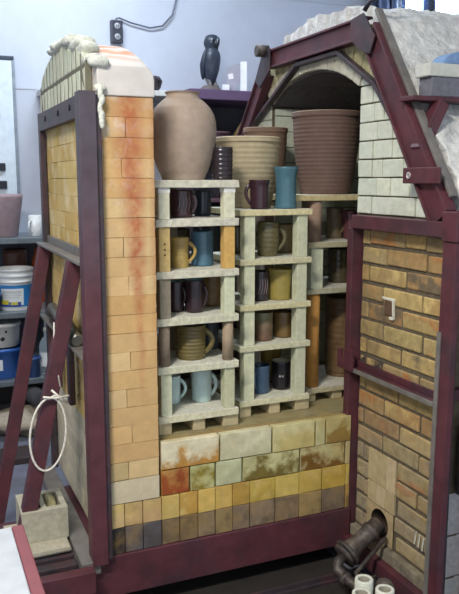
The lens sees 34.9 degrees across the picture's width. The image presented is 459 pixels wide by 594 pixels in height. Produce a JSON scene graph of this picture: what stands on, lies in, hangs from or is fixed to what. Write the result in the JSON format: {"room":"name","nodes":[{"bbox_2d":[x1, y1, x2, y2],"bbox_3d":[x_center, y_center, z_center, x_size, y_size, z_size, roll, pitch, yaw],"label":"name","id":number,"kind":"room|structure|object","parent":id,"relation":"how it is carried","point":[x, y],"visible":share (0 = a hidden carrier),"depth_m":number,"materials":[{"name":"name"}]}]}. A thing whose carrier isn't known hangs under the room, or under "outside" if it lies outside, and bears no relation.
{"room":"art studio","nodes":[
{"label":"art studio","id":0,"kind":"room"},
{"bbox_2d":[0,435,395,593],"bbox_3d":[1.461,1.366,1.904,9.200,0.100,8.300,-4,10,-23],"label":"floor","id":1,"kind":"structure","parent":0,"point":[19,475],"depth_m":3.91,"materials":[{"name":"concrete"}]},
{"bbox_2d":[0,445,29,464],"bbox_3d":[-1.409,0.932,4.166,0.550,0.040,0.200,-4,10,-23],"label":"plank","id":2,"kind":"object","parent":1,"relation":"on","point":[23,452],"visible":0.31,"depth_m":4.19,"materials":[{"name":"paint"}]},
{"bbox_2d":[0,404,38,436],"bbox_3d":[-1.254,0.790,4.670,0.619,0.190,0.305,-4,10,-23],"label":"sack","id":3,"kind":"object","parent":1,"relation":"on","point":[29,410],"visible":0.35,"depth_m":4.56,"materials":[{"name":"fabric"}]},
{"bbox_2d":[26,384,41,407],"bbox_3d":[-1.245,0.626,4.654,0.110,0.110,0.250,-6,11,-34],"label":"roll","id":4,"kind":"object","parent":3,"relation":"on","point":[33,396],"visible":0.44,"depth_m":4.56,"materials":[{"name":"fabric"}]},
{"bbox_2d":[0,525,44,593],"bbox_3d":[-0.849,1.036,1.270,1.103,0.752,0.875,-4,10,-23],"label":"work table","id":5,"kind":"object","parent":1,"relation":"on","point":[19,574],"visible":1,"depth_m":1.63,"materials":[{"name":"paint"}]},
{"bbox_2d":[0,232,45,410],"bbox_3d":[-1.789,0.249,4.606,1.280,1.250,0.498,-4,10,-23],"label":"metal shelving","id":6,"kind":"object","parent":1,"relation":"on","point":[23,240],"visible":0.15,"depth_m":4.78,"materials":[{"name":"metal"}]},
{"bbox_2d":[0,341,20,379],"bbox_3d":[-1.459,0.404,4.699,0.300,0.195,0.300,-4,10,-23],"label":"bin","id":7,"kind":"object","parent":6,"relation":"on","point":[9,356],"visible":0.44,"depth_m":4.59,"materials":[{"name":"plastic"}]},
{"bbox_2d":[0,318,20,347],"bbox_3d":[-1.459,0.230,4.671,0.240,0.156,0.240,-4,10,-23],"label":"tub","id":8,"kind":"object","parent":7,"relation":"on","point":[9,328],"visible":0.97,"depth_m":4.60,"materials":[{"name":"plastic"}]},
{"bbox_2d":[0,194,22,237],"bbox_3d":[-1.432,-0.508,4.554,0.284,0.262,0.284,-4,10,-23],"label":"planter","id":9,"kind":"object","parent":6,"relation":"on","point":[10,204],"visible":1,"depth_m":4.47,"materials":[{"name":"ceramic"}]},
{"bbox_2d":[3,248,26,265],"bbox_3d":[-1.421,-0.140,4.855,0.156,0.360,0.156,-4,10,-23],"label":"bowl","id":10,"kind":"object","parent":6,"relation":"on","point":[11,256],"visible":0.44,"depth_m":4.77,"materials":[{"name":"ceramic"}]},
{"bbox_2d":[0,265,33,310],"bbox_3d":[-1.364,-0.057,4.645,0.237,0.262,0.237,-4,10,-23],"label":"bucket","id":11,"kind":"object","parent":6,"relation":"on","point":[15,281],"visible":0.92,"depth_m":4.55,"materials":[{"name":"plastic"}]},
{"bbox_2d":[1,291,20,304],"bbox_3d":[-1.363,0.008,4.551,0.127,0.085,0.022,0,9,1],"label":"label","id":12,"kind":"object","parent":11,"relation":"attached to","point":[7,297],"depth_m":4.55,"materials":[{"name":"paper"}]},
{"bbox_2d":[28,215,41,236],"bbox_3d":[-1.225,-0.447,4.586,0.096,0.132,0.108,-4,10,-23],"label":"cup","id":13,"kind":"object","parent":6,"relation":"on","point":[34,221],"visible":0.99,"depth_m":4.56,"materials":[{"name":"ceramic"}]},
{"bbox_2d":[29,355,40,377],"bbox_3d":[-1.251,0.443,4.664,0.096,0.130,0.096,-4,10,-23],"label":"pail","id":14,"kind":"object","parent":6,"relation":"on","point":[35,372],"visible":0.57,"depth_m":4.63,"materials":[{"name":"plastic"}]},
{"bbox_2d":[39,327,46,374],"bbox_3d":[-1.177,0.346,4.713,0.101,0.312,0.102,-4,10,-23],"label":"glass jug","id":15,"kind":"object","parent":6,"relation":"on","point":[43,343],"visible":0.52,"depth_m":4.67,"materials":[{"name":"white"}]},
{"bbox_2d":[36,88,250,262],"bbox_3d":[0.011,-0.338,5.298,2.600,2.190,0.498,-4,10,-23],"label":"shelf","id":16,"kind":"object","parent":1,"relation":"on","point":[228,107],"visible":0.04,"depth_m":5.15,"materials":[{"name":"paint"}]},
{"bbox_2d":[200,34,220,89],"bbox_3d":[-0.128,-1.591,4.982,0.161,0.383,0.152,-4,10,-23],"label":"statue","id":17,"kind":"object","parent":16,"relation":"on","point":[210,61],"visible":0.97,"depth_m":4.93,"materials":[{"name":"ceramic"}]},
{"bbox_2d":[226,62,246,90],"bbox_3d":[0.049,-1.518,5.068,0.142,0.212,0.092,0,9,0],"label":"display box","id":18,"kind":"object","parent":16,"relation":"on","point":[236,74],"visible":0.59,"depth_m":5.02,"materials":[{"name":"paint"}]},
{"bbox_2d":[78,549,373,593],"bbox_3d":[-0.031,1.194,2.659,1.270,0.001,2.100,-4,10,-23],"label":"floor plate","id":19,"kind":"object","parent":1,"relation":"on","point":[250,579],"visible":0.02,"depth_m":2.96,"materials":[{"name":"metal"}]},
{"bbox_2d":[0,33,350,593],"bbox_3d":[-0.019,0.023,3.224,2.120,2.148,1.087,-4,10,-23],"label":"car","id":20,"kind":"object","parent":19,"relation":"on","point":[147,509],"visible":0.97,"depth_m":2.73,"materials":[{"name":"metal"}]},
{"bbox_2d":[3,524,71,558],"bbox_3d":[-0.753,0.937,2.822,0.239,0.037,0.282,-4,10,-23],"label":"board","id":21,"kind":"object","parent":20,"relation":"on","point":[61,545],"visible":0.34,"depth_m":2.73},
{"bbox_2d":[15,488,68,543],"bbox_3d":[-0.732,0.852,2.847,0.172,0.125,0.185,-4,10,-23],"label":"cinder block","id":22,"kind":"object","parent":21,"relation":"on","point":[48,523],"visible":0.8,"depth_m":2.77,"materials":[{"name":"concrete"}]},
{"bbox_2d":[29,389,68,471],"bbox_3d":[-0.669,0.497,2.714,0.152,0.317,0.020,-4,10,-23],"label":"cord","id":23,"kind":"object","parent":20,"relation":"attached to","point":[55,396],"visible":1,"depth_m":2.71,"materials":[{"name":"fabric"}]},
{"bbox_2d":[184,419,204,430],"bbox_3d":[-0.174,0.473,2.962,0.050,0.048,0.288,-4,10,-23],"label":"support block","id":24,"kind":"object","parent":20,"relation":"on","point":[199,424],"visible":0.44,"depth_m":2.83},
{"bbox_2d":[156,304,238,326],"bbox_3d":[-0.178,0.065,2.899,0.331,0.028,0.321,-4,10,-23],"label":"shelf","id":25,"kind":"object","parent":20,"relation":"on","point":[210,314],"visible":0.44,"depth_m":2.78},
{"bbox_2d":[156,279,170,318],"bbox_3d":[-0.245,0.005,2.716,0.043,0.148,0.043,-4,10,-23],"label":"post","id":26,"kind":"object","parent":25,"relation":"on","point":[163,287],"visible":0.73,"depth_m":2.70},
{"bbox_2d":[171,280,185,312],"bbox_3d":[-0.211,-0.003,2.858,0.072,0.119,0.080,-2,9,-11],"label":"mug","id":27,"kind":"object","parent":25,"relation":"on","point":[178,294],"visible":0.76,"depth_m":2.83,"materials":[{"name":"ceramic"}]},
{"bbox_2d":[184,278,207,312],"bbox_3d":[-0.135,-0.005,2.848,0.080,0.127,0.084,-4,10,-23],"label":"mug","id":28,"kind":"object","parent":25,"relation":"on","point":[195,288],"visible":1,"depth_m":2.82,"materials":[{"name":"ceramic"}]},
{"bbox_2d":[156,261,238,279],"bbox_3d":[-0.178,-0.108,2.871,0.334,0.029,0.323,-4,10,-23],"label":"shelf","id":29,"kind":"object","parent":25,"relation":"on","point":[215,270],"visible":0.56,"depth_m":2.74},
{"bbox_2d":[155,227,169,271],"bbox_3d":[-0.245,-0.176,2.687,0.043,0.163,0.044,-4,10,-23],"label":"post","id":30,"kind":"object","parent":29,"relation":"on","point":[162,234],"visible":0.94,"depth_m":2.67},
{"bbox_2d":[170,227,176,261],"bbox_3d":[-0.240,-0.221,2.967,0.045,0.163,0.045,-4,10,-23],"label":"post","id":31,"kind":"object","parent":29,"relation":"on","point":[173,230],"visible":0.02,"depth_m":2.94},
{"bbox_2d":[153,215,238,227],"bbox_3d":[-0.177,-0.297,2.841,0.333,0.028,0.323,-4,10,-23],"label":"shelf","id":32,"kind":"object","parent":31,"relation":"on","point":[213,220],"visible":0.61,"depth_m":2.70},
{"bbox_2d":[155,188,169,219],"bbox_3d":[-0.245,-0.340,2.660,0.045,0.114,0.044,-4,10,-23],"label":"post","id":33,"kind":"object","parent":32,"relation":"on","point":[162,201],"visible":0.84,"depth_m":2.64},
{"bbox_2d":[154,180,238,187],"bbox_3d":[-0.178,-0.438,2.818,0.333,0.028,0.324,-4,10,-23],"label":"shelf","id":34,"kind":"object","parent":33,"relation":"on","point":[158,183],"visible":0.7,"depth_m":2.67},
{"bbox_2d":[151,90,215,179],"bbox_3d":[-0.178,-0.614,2.796,0.256,0.328,0.256,2,9,10],"label":"vase","id":35,"kind":"object","parent":34,"relation":"on","point":[184,125],"visible":0.94,"depth_m":2.70,"materials":[{"name":"ceramic"}]},
{"bbox_2d":[210,147,232,179],"bbox_3d":[-0.028,-0.512,2.806,0.083,0.123,0.083,-4,10,-23],"label":"mug","id":36,"kind":"object","parent":34,"relation":"on","point":[221,165],"visible":0.94,"depth_m":2.77,"materials":[{"name":"ceramic"}]},
{"bbox_2d":[169,190,196,217],"bbox_3d":[-0.181,-0.358,2.796,0.099,0.105,0.091,-4,10,-23],"label":"mug","id":37,"kind":"object","parent":32,"relation":"on","point":[183,203],"visible":0.96,"depth_m":2.76,"materials":[{"name":"ceramic"}]},
{"bbox_2d":[193,191,210,215],"bbox_3d":[-0.109,-0.377,2.936,0.072,0.099,0.072,-4,10,-23],"label":"mug","id":38,"kind":"object","parent":32,"relation":"on","point":[203,208],"visible":0.81,"depth_m":2.91,"materials":[{"name":"ceramic"}]},
{"bbox_2d":[220,188,234,217],"bbox_3d":[-0.007,-0.356,2.762,0.045,0.114,0.044,-4,10,-23],"label":"post","id":39,"kind":"object","parent":32,"relation":"on","point":[227,195],"visible":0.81,"depth_m":2.74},
{"bbox_2d":[170,237,196,267],"bbox_3d":[-0.182,-0.173,2.814,0.094,0.116,0.073,-4,10,-23],"label":"mug","id":40,"kind":"object","parent":29,"relation":"on","point":[179,246],"visible":1,"depth_m":2.79,"materials":[{"name":"ceramic"}]},
{"bbox_2d":[191,230,213,266],"bbox_3d":[-0.108,-0.193,2.877,0.089,0.136,0.089,-4,10,-23],"label":"mug","id":41,"kind":"object","parent":29,"relation":"on","point":[202,239],"visible":0.92,"depth_m":2.84,"materials":[{"name":"ceramic"}]},
{"bbox_2d":[220,226,234,268],"bbox_3d":[-0.007,-0.192,2.788,0.043,0.163,0.043,-4,10,-23],"label":"post","id":42,"kind":"object","parent":29,"relation":"on","point":[227,233],"visible":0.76,"depth_m":2.77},
{"bbox_2d":[202,277,220,306],"bbox_3d":[-0.076,-0.028,2.995,0.084,0.126,0.084,-4,10,-23],"label":"jar","id":43,"kind":"object","parent":25,"relation":"on","point":[213,284],"visible":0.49,"depth_m":2.96,"materials":[{"name":"ceramic"}]},
{"bbox_2d":[221,276,234,313],"bbox_3d":[-0.007,-0.011,2.817,0.043,0.148,0.043,-4,10,-23],"label":"post","id":44,"kind":"object","parent":25,"relation":"on","point":[227,282],"visible":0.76,"depth_m":2.80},
{"bbox_2d":[213,414,237,425],"bbox_3d":[-0.051,0.465,3.014,0.066,0.048,0.288,-4,10,-23],"label":"support block","id":45,"kind":"object","parent":20,"relation":"on","point":[228,420],"visible":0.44,"depth_m":2.88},
{"bbox_2d":[158,389,238,424],"bbox_3d":[-0.178,0.435,2.958,0.331,0.028,0.321,-4,10,-23],"label":"shelf","id":46,"kind":"object","parent":45,"relation":"on","point":[187,409],"visible":0.44,"depth_m":2.85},
{"bbox_2d":[158,374,171,416],"bbox_3d":[-0.245,0.368,2.775,0.043,0.163,0.043,-4,10,-23],"label":"post","id":47,"kind":"object","parent":46,"relation":"on","point":[164,381],"visible":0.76,"depth_m":2.76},
{"bbox_2d":[157,348,238,375],"bbox_3d":[-0.178,0.247,2.928,0.330,0.028,0.321,-4,10,-23],"label":"shelf","id":48,"kind":"object","parent":47,"relation":"on","point":[213,360],"visible":0.55,"depth_m":2.81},
{"bbox_2d":[158,326,169,366],"bbox_3d":[-0.245,0.183,2.745,0.043,0.156,0.043,-4,10,-23],"label":"post","id":49,"kind":"object","parent":48,"relation":"on","point":[163,332],"visible":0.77,"depth_m":2.73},
{"bbox_2d":[175,323,214,360],"bbox_3d":[-0.142,0.172,2.882,0.144,0.135,0.121,-4,10,-23],"label":"mug","id":50,"kind":"object","parent":48,"relation":"on","point":[190,339],"visible":0.93,"depth_m":2.83,"materials":[{"name":"ceramic"}]},
{"bbox_2d":[205,322,218,349],"bbox_3d":[-0.087,0.154,3.041,0.084,0.119,0.084,-4,10,-23],"label":"mug","id":51,"kind":"object","parent":48,"relation":"on","point":[214,327],"visible":0.38,"depth_m":3.01,"materials":[{"name":"ceramic"}]},
{"bbox_2d":[222,321,232,360],"bbox_3d":[-0.007,0.167,2.846,0.043,0.156,0.043,-4,10,-23],"label":"post","id":52,"kind":"object","parent":48,"relation":"on","point":[227,327],"visible":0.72,"depth_m":2.83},
{"bbox_2d":[172,374,186,404],"bbox_3d":[-0.225,0.367,2.938,0.096,0.113,0.076,-4,10,-23],"label":"mug","id":53,"kind":"object","parent":46,"relation":"on","point":[176,378],"visible":0.48,"depth_m":2.91,"materials":[{"name":"ceramic"}]},
{"bbox_2d":[191,370,217,402],"bbox_3d":[-0.105,0.353,2.966,0.101,0.131,0.084,-4,10,-23],"label":"mug","id":54,"kind":"object","parent":46,"relation":"on","point":[201,381],"visible":0.88,"depth_m":2.93,"materials":[{"name":"ceramic"}]},
{"bbox_2d":[221,367,234,407],"bbox_3d":[-0.007,0.352,2.876,0.043,0.163,0.043,-4,10,-23],"label":"post","id":55,"kind":"object","parent":46,"relation":"on","point":[227,374],"visible":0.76,"depth_m":2.86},
{"bbox_2d":[283,399,308,409],"bbox_3d":[0.245,0.430,3.231,0.066,0.048,0.318,-4,10,-23],"label":"support block","id":56,"kind":"object","parent":20,"relation":"on","point":[304,403],"visible":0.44,"depth_m":3.09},
{"bbox_2d":[212,378,308,407],"bbox_3d":[0.121,0.402,3.177,0.321,0.024,0.351,-4,10,-23],"label":"shelf","id":57,"kind":"object","parent":56,"relation":"on","point":[274,396],"visible":0.43,"depth_m":3.05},
{"bbox_2d":[240,352,253,400],"bbox_3d":[0.072,0.318,2.983,0.046,0.204,0.046,-4,10,-23],"label":"post","id":58,"kind":"object","parent":57,"relation":"on","point":[247,358],"visible":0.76,"depth_m":2.96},
{"bbox_2d":[218,328,309,352],"bbox_3d":[0.121,0.177,3.141,0.322,0.024,0.350,-4,10,-23],"label":"shelf","id":59,"kind":"object","parent":58,"relation":"on","point":[275,343],"visible":0.48,"depth_m":3.00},
{"bbox_2d":[240,311,254,345],"bbox_3d":[0.072,0.123,2.952,0.046,0.143,0.046,-4,10,-23],"label":"post","id":60,"kind":"object","parent":59,"relation":"on","point":[247,318],"visible":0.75,"depth_m":2.93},
{"bbox_2d":[254,310,272,341],"bbox_3d":[0.141,0.120,3.047,0.080,0.119,0.080,-4,10,-23],"label":"tumbler","id":61,"kind":"object","parent":59,"relation":"on","point":[263,318],"visible":0.87,"depth_m":3.02,"materials":[{"name":"ceramic"}]},
{"bbox_2d":[273,309,291,337],"bbox_3d":[0.229,0.113,3.118,0.088,0.109,0.088,-4,10,-23],"label":"tumbler","id":62,"kind":"object","parent":59,"relation":"on","point":[281,317],"visible":0.85,"depth_m":3.08,"materials":[{"name":"ceramic"}]},
{"bbox_2d":[291,307,305,340],"bbox_3d":[0.288,0.108,3.044,0.046,0.143,0.046,-4,10,-23],"label":"post","id":63,"kind":"object","parent":59,"relation":"on","point":[298,316],"visible":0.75,"depth_m":3.03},
{"bbox_2d":[235,292,310,311],"bbox_3d":[0.121,0.012,3.115,0.322,0.024,0.351,-4,10,-23],"label":"shelf","id":64,"kind":"object","parent":63,"relation":"on","point":[270,304],"visible":0.47,"depth_m":2.97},
{"bbox_2d":[237,265,239,292],"bbox_3d":[0.061,-0.099,3.228,0.045,0.159,0.045,-4,10,-23],"label":"post","id":65,"kind":"object","parent":64,"relation":"on","point":[238,266],"visible":0.11,"depth_m":3.22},
{"bbox_2d":[213,250,311,265],"bbox_3d":[0.121,-0.168,3.086,0.322,0.024,0.350,-4,10,-23],"label":"shelf","id":66,"kind":"object","parent":65,"relation":"on","point":[280,258],"visible":0.55,"depth_m":2.95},
{"bbox_2d":[240,216,254,259],"bbox_3d":[0.072,-0.236,2.894,0.046,0.171,0.046,-4,10,-23],"label":"post","id":67,"kind":"object","parent":66,"relation":"on","point":[247,223],"visible":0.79,"depth_m":2.88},
{"bbox_2d":[211,206,312,215],"bbox_3d":[0.121,-0.361,3.055,0.322,0.024,0.350,-4,10,-23],"label":"shelf","id":68,"kind":"object","parent":67,"relation":"on","point":[271,211],"visible":0.66,"depth_m":2.90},
{"bbox_2d":[216,136,280,207],"bbox_3d":[0.075,-0.521,3.064,0.277,0.289,0.277,-4,10,-23],"label":"planter","id":69,"kind":"object","parent":68,"relation":"on","point":[254,157],"visible":0.52,"depth_m":2.95,"materials":[{"name":"ceramic"}]},
{"bbox_2d":[244,180,269,208],"bbox_3d":[0.117,-0.410,2.915,0.089,0.116,0.085,6,11,32],"label":"mug","id":70,"kind":"object","parent":68,"relation":"on","point":[259,189],"visible":0.99,"depth_m":2.89,"materials":[{"name":"ceramic"}]},
{"bbox_2d":[273,167,298,208],"bbox_3d":[0.229,-0.443,2.962,0.102,0.168,0.102,-4,10,-23],"label":"tumbler","id":71,"kind":"object","parent":68,"relation":"on","point":[285,177],"visible":1,"depth_m":2.93,"materials":[{"name":"ceramic"}]},
{"bbox_2d":[255,221,286,256],"bbox_3d":[0.166,-0.240,3.011,0.121,0.142,0.101,-4,10,-23],"label":"mug","id":72,"kind":"object","parent":66,"relation":"on","point":[267,235],"visible":1,"depth_m":2.97,"materials":[{"name":"ceramic"}]},
{"bbox_2d":[277,224,292,252],"bbox_3d":[0.239,-0.254,3.162,0.080,0.121,0.080,-4,10,-23],"label":"mug","id":73,"kind":"object","parent":66,"relation":"on","point":[287,248],"visible":0.46,"depth_m":3.13,"materials":[{"name":"ceramic"}]},
{"bbox_2d":[292,215,307,256],"bbox_3d":[0.288,-0.251,2.987,0.046,0.171,0.046,-4,10,-23],"label":"post","id":74,"kind":"object","parent":66,"relation":"on","point":[300,222],"visible":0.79,"depth_m":2.97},
{"bbox_2d":[240,265,254,304],"bbox_3d":[0.072,-0.050,2.924,0.046,0.159,0.046,-4,10,-23],"label":"post","id":75,"kind":"object","parent":64,"relation":"on","point":[247,273],"visible":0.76,"depth_m":2.91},
{"bbox_2d":[255,270,268,300],"bbox_3d":[0.128,-0.048,3.027,0.074,0.123,0.079,5,11,31],"label":"mug","id":76,"kind":"object","parent":64,"relation":"on","point":[261,276],"visible":0.84,"depth_m":2.99,"materials":[{"name":"ceramic"}]},
{"bbox_2d":[266,266,291,300],"bbox_3d":[0.210,-0.057,3.060,0.116,0.130,0.116,-4,10,-23],"label":"tumbler","id":77,"kind":"object","parent":64,"relation":"on","point":[280,278],"visible":0.89,"depth_m":3.02,"materials":[{"name":"ceramic"}]},
{"bbox_2d":[292,263,306,300],"bbox_3d":[0.288,-0.065,3.017,0.046,0.159,0.046,-4,10,-23],"label":"post","id":78,"kind":"object","parent":64,"relation":"on","point":[299,270],"visible":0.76,"depth_m":3.00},
{"bbox_2d":[254,362,269,393],"bbox_3d":[0.127,0.344,3.088,0.090,0.119,0.080,-4,10,-23],"label":"mug","id":79,"kind":"object","parent":57,"relation":"on","point":[261,369],"visible":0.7,"depth_m":3.06,"materials":[{"name":"ceramic"}]},
{"bbox_2d":[260,349,280,382],"bbox_3d":[0.183,0.293,3.258,0.100,0.167,0.100,-4,10,-23],"label":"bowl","id":80,"kind":"object","parent":57,"relation":"on","point":[266,356],"visible":0.32,"depth_m":3.21,"materials":[{"name":"ceramic"}]},
{"bbox_2d":[272,358,290,389],"bbox_3d":[0.227,0.332,3.151,0.090,0.123,0.081,-4,10,-23],"label":"mug","id":81,"kind":"object","parent":57,"relation":"on","point":[280,366],"visible":1,"depth_m":3.12,"materials":[{"name":"ceramic"}]},
{"bbox_2d":[290,346,305,393],"bbox_3d":[0.288,0.303,3.075,0.046,0.204,0.046,-4,10,-23],"label":"post","id":82,"kind":"object","parent":57,"relation":"on","point":[297,353],"visible":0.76,"depth_m":3.06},
{"bbox_3d":[0.070,-0.024,3.583,0.050,0.832,0.050,-4,10,-23],"label":"post","id":83,"kind":"object","parent":20,"relation":"on","visible":0},
{"bbox_3d":[0.151,-0.443,3.485,0.195,0.028,0.270,-4,10,-23],"label":"shelf","id":84,"kind":"object","parent":83,"relation":"on","visible":0},
{"bbox_2d":[243,127,287,201],"bbox_3d":[0.167,-0.619,3.425,0.211,0.338,0.211,-4,10,-23],"label":"planter","id":85,"kind":"object","parent":84,"relation":"on","point":[281,132],"visible":0.22,"depth_m":3.33,"materials":[{"name":"ceramic"}]},
{"bbox_3d":[0.539,0.401,3.437,0.066,0.040,0.308,-4,10,-23],"label":"support block","id":86,"kind":"object","parent":20,"relation":"on","visible":0},
{"bbox_2d":[290,365,343,393],"bbox_3d":[0.413,0.377,3.384,0.325,0.024,0.341,-4,10,-23],"label":"shelf","id":87,"kind":"object","parent":86,"relation":"on","point":[326,383],"visible":0.21,"depth_m":3.25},
{"bbox_2d":[305,294,319,387],"bbox_3d":[0.362,0.188,3.184,0.058,0.414,0.058,-4,10,-23],"label":"post","id":88,"kind":"object","parent":87,"relation":"on","point":[312,312],"visible":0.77,"depth_m":3.16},
{"bbox_2d":[325,294,345,376],"bbox_3d":[0.519,0.177,3.397,0.150,0.367,0.150,-4,10,-23],"label":"jar","id":89,"kind":"object","parent":87,"relation":"on","point":[335,312],"visible":0.51,"depth_m":3.34,"materials":[{"name":"ceramic"}]},
{"bbox_3d":[0.364,0.141,3.475,0.045,0.414,0.045,-4,10,-23],"label":"post","id":90,"kind":"object","parent":87,"relation":"on","visible":0},
{"bbox_2d":[291,276,345,294],"bbox_3d":[0.413,-0.055,3.314,0.325,0.024,0.341,-4,10,-23],"label":"shelf","id":91,"kind":"object","parent":90,"relation":"on","point":[328,287],"visible":0.2,"depth_m":3.15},
{"bbox_2d":[307,248,322,288],"bbox_3d":[0.362,-0.127,3.134,0.058,0.174,0.058,-4,10,-23],"label":"post","id":92,"kind":"object","parent":91,"relation":"on","point":[315,268],"visible":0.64,"depth_m":3.11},
{"bbox_2d":[307,235,346,247],"bbox_3d":[0.413,-0.251,3.283,0.326,0.024,0.341,-4,10,-23],"label":"shelf","id":93,"kind":"object","parent":92,"relation":"on","point":[325,242],"visible":0.34,"depth_m":3.12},
{"bbox_2d":[307,201,321,241],"bbox_3d":[0.362,-0.322,3.102,0.058,0.174,0.058,-4,10,-23],"label":"post","id":94,"kind":"object","parent":93,"relation":"on","point":[314,220],"visible":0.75,"depth_m":3.08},
{"bbox_2d":[272,194,358,200],"bbox_3d":[0.393,-0.445,3.243,0.430,0.024,0.340,-4,10,-23],"label":"shelf","id":95,"kind":"object","parent":94,"relation":"on","point":[299,197],"visible":0.4,"depth_m":3.08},
{"bbox_2d":[291,109,360,193],"bbox_3d":[0.431,-0.641,3.261,0.310,0.357,0.310,-4,10,-23],"label":"planter","id":96,"kind":"object","parent":95,"relation":"on","point":[326,141],"visible":0.99,"depth_m":3.15,"materials":[{"name":"ceramic"}]},
{"bbox_2d":[326,207,343,238],"bbox_3d":[0.483,-0.337,3.306,0.091,0.138,0.078,2,9,14],"label":"mug","id":97,"kind":"object","parent":93,"relation":"on","point":[334,227],"visible":0.95,"depth_m":3.28,"materials":[{"name":"ceramic"}]},
{"bbox_2d":[341,210,357,238],"bbox_3d":[0.544,-0.325,3.273,0.088,0.126,0.088,-4,10,-23],"label":"mug","id":98,"kind":"object","parent":93,"relation":"on","point":[346,214],"visible":0.48,"depth_m":3.24,"materials":[{"name":"ceramic"}]},
{"bbox_2d":[328,248,346,282],"bbox_3d":[0.496,-0.144,3.314,0.101,0.152,0.101,-4,10,-23],"label":"jar","id":99,"kind":"object","parent":91,"relation":"on","point":[337,257],"visible":0.77,"depth_m":3.27,"materials":[{"name":"ceramic"}]},
{"bbox_2d":[251,568,363,593],"bbox_3d":[-0.008,1.162,2.766,1.200,0.030,0.035,-4,10,-23],"label":"rail","id":100,"kind":"object","parent":19,"relation":"on","point":[304,585],"visible":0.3,"depth_m":2.89,"materials":[{"name":"metal"}]},
{"bbox_2d":[332,517,386,590],"bbox_3d":[0.501,1.034,2.810,0.205,0.270,0.361,2,9,12],"label":"gas burner","id":101,"kind":"object","parent":19,"relation":"on","point":[348,551],"visible":0.93,"depth_m":2.84,"materials":[{"name":"metal"}]},
{"bbox_2d":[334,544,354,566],"bbox_3d":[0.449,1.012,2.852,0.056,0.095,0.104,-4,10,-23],"label":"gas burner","id":102,"kind":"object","parent":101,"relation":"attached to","point":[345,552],"depth_m":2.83,"materials":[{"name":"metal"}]},
{"bbox_2d":[336,540,358,564],"bbox_3d":[0.463,1.001,2.859,0.063,0.104,0.114,-4,10,-23],"label":"gas burner","id":103,"kind":"object","parent":101,"relation":"attached to","point":[347,551],"depth_m":2.83,"materials":[{"name":"metal"}]},
{"bbox_2d":[354,574,372,593],"bbox_3d":[0.452,1.083,2.471,0.062,0.280,0.062,-4,10,-23],"label":"tube","id":104,"kind":"object","parent":19,"relation":"on","point":[361,580],"visible":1,"depth_m":2.44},
{"bbox_2d":[375,584,393,593],"bbox_3d":[0.510,1.093,2.419,0.062,0.275,0.062,-4,10,-23],"label":"tube","id":105,"kind":"object","parent":19,"relation":"on","point":[381,588],"visible":1,"depth_m":2.41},
{"bbox_2d":[217,6,458,593],"bbox_3d":[0.945,-0.120,3.543,1.438,2.316,2.033,-4,10,-23],"label":"kiln","id":106,"kind":"object","parent":1,"relation":"on","point":[400,362],"visible":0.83,"depth_m":2.75,"materials":[{"name":"white brick"}]},
{"bbox_2d":[419,76,458,96],"bbox_3d":[0.813,-0.736,2.585,0.295,0.066,0.070,-4,10,-23],"label":"brick","id":107,"kind":"object","parent":106,"relation":"on","point":[428,86],"visible":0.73,"depth_m":2.52,"materials":[{"name":"concrete"}]},
{"bbox_2d":[415,62,458,78],"bbox_3d":[0.810,-0.790,2.577,0.320,0.044,0.082,-4,10,-23],"label":"brick","id":108,"kind":"object","parent":107,"relation":"on","point":[429,69],"visible":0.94,"depth_m":2.50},
{"bbox_2d":[432,52,458,63],"bbox_3d":[0.811,-0.835,2.568,0.198,0.045,0.070,-4,10,-23],"label":"block","id":109,"kind":"object","parent":108,"relation":"on","point":[452,58],"visible":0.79,"depth_m":2.52,"materials":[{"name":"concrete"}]},
{"bbox_2d":[0,0,401,331],"bbox_3d":[-0.200,-1.121,5.412,9.400,3.700,0.100,-4,10,-23],"label":"wall","id":110,"kind":"structure","parent":0,"point":[173,52],"depth_m":5.08,"materials":[{"name":"paint"}]},
{"bbox_2d":[0,55,19,193],"bbox_3d":[-1.841,-1.091,4.618,0.962,0.892,0.049,-4,10,-23],"label":"board","id":111,"kind":"object","parent":110,"relation":"attached to","point":[9,160],"visible":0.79,"depth_m":4.78,"materials":[{"name":"paint"}]},
{"bbox_2d":[110,0,176,43],"bbox_3d":[-0.581,-2.315,4.966,0.488,1.160,0.058,-4,10,-23],"label":"outlet box","id":112,"kind":"object","parent":110,"relation":"attached to","point":[116,26],"visible":1,"depth_m":4.96,"materials":[{"name":"plastic"}]},
{"bbox_2d":[402,0,458,13],"bbox_3d":[2.555,-2.444,6.402,2.600,0.900,0.060,-4,10,-23],"label":"window","id":113,"kind":"structure","parent":110,"relation":"in","point":[449,6],"depth_m":6.04,"materials":[{"name":"glass"}]},
{"bbox_3d":[-0.175,0.242,3.574,0.040,0.191,0.040,-4,10,-23],"label":"post","id":114,"kind":"object","parent":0,"visible":0},
{"bbox_3d":[-0.043,0.148,3.479,0.240,0.024,0.300,-4,10,-23],"label":"shelf","id":115,"kind":"object","parent":114,"relation":"on","visible":0},
{"bbox_3d":[-0.175,0.054,3.544,0.040,0.141,0.040,-4,10,-23],"label":"post","id":116,"kind":"object","parent":115,"relation":"on","visible":0},
{"bbox_3d":[-0.043,-0.015,3.452,0.240,0.024,0.301,-4,10,-23],"label":"shelf","id":117,"kind":"object","parent":116,"relation":"on","visible":0},
{"bbox_3d":[-0.010,-0.127,3.587,0.040,0.156,0.040,-4,10,-23],"label":"post","id":118,"kind":"object","parent":117,"relation":"on","visible":0},
{"bbox_3d":[-0.043,-0.192,3.424,0.241,0.024,0.301,-4,10,-23],"label":"shelf","id":119,"kind":"object","parent":118,"relation":"on","visible":0},
{"bbox_2d":[200,226,220,251],"bbox_3d":[-0.082,-0.274,3.361,0.110,0.156,0.110,-4,10,-23],"label":"jar","id":120,"kind":"object","parent":119,"relation":"on","point":[216,229],"visible":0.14,"depth_m":3.31,"materials":[{"name":"ceramic"}]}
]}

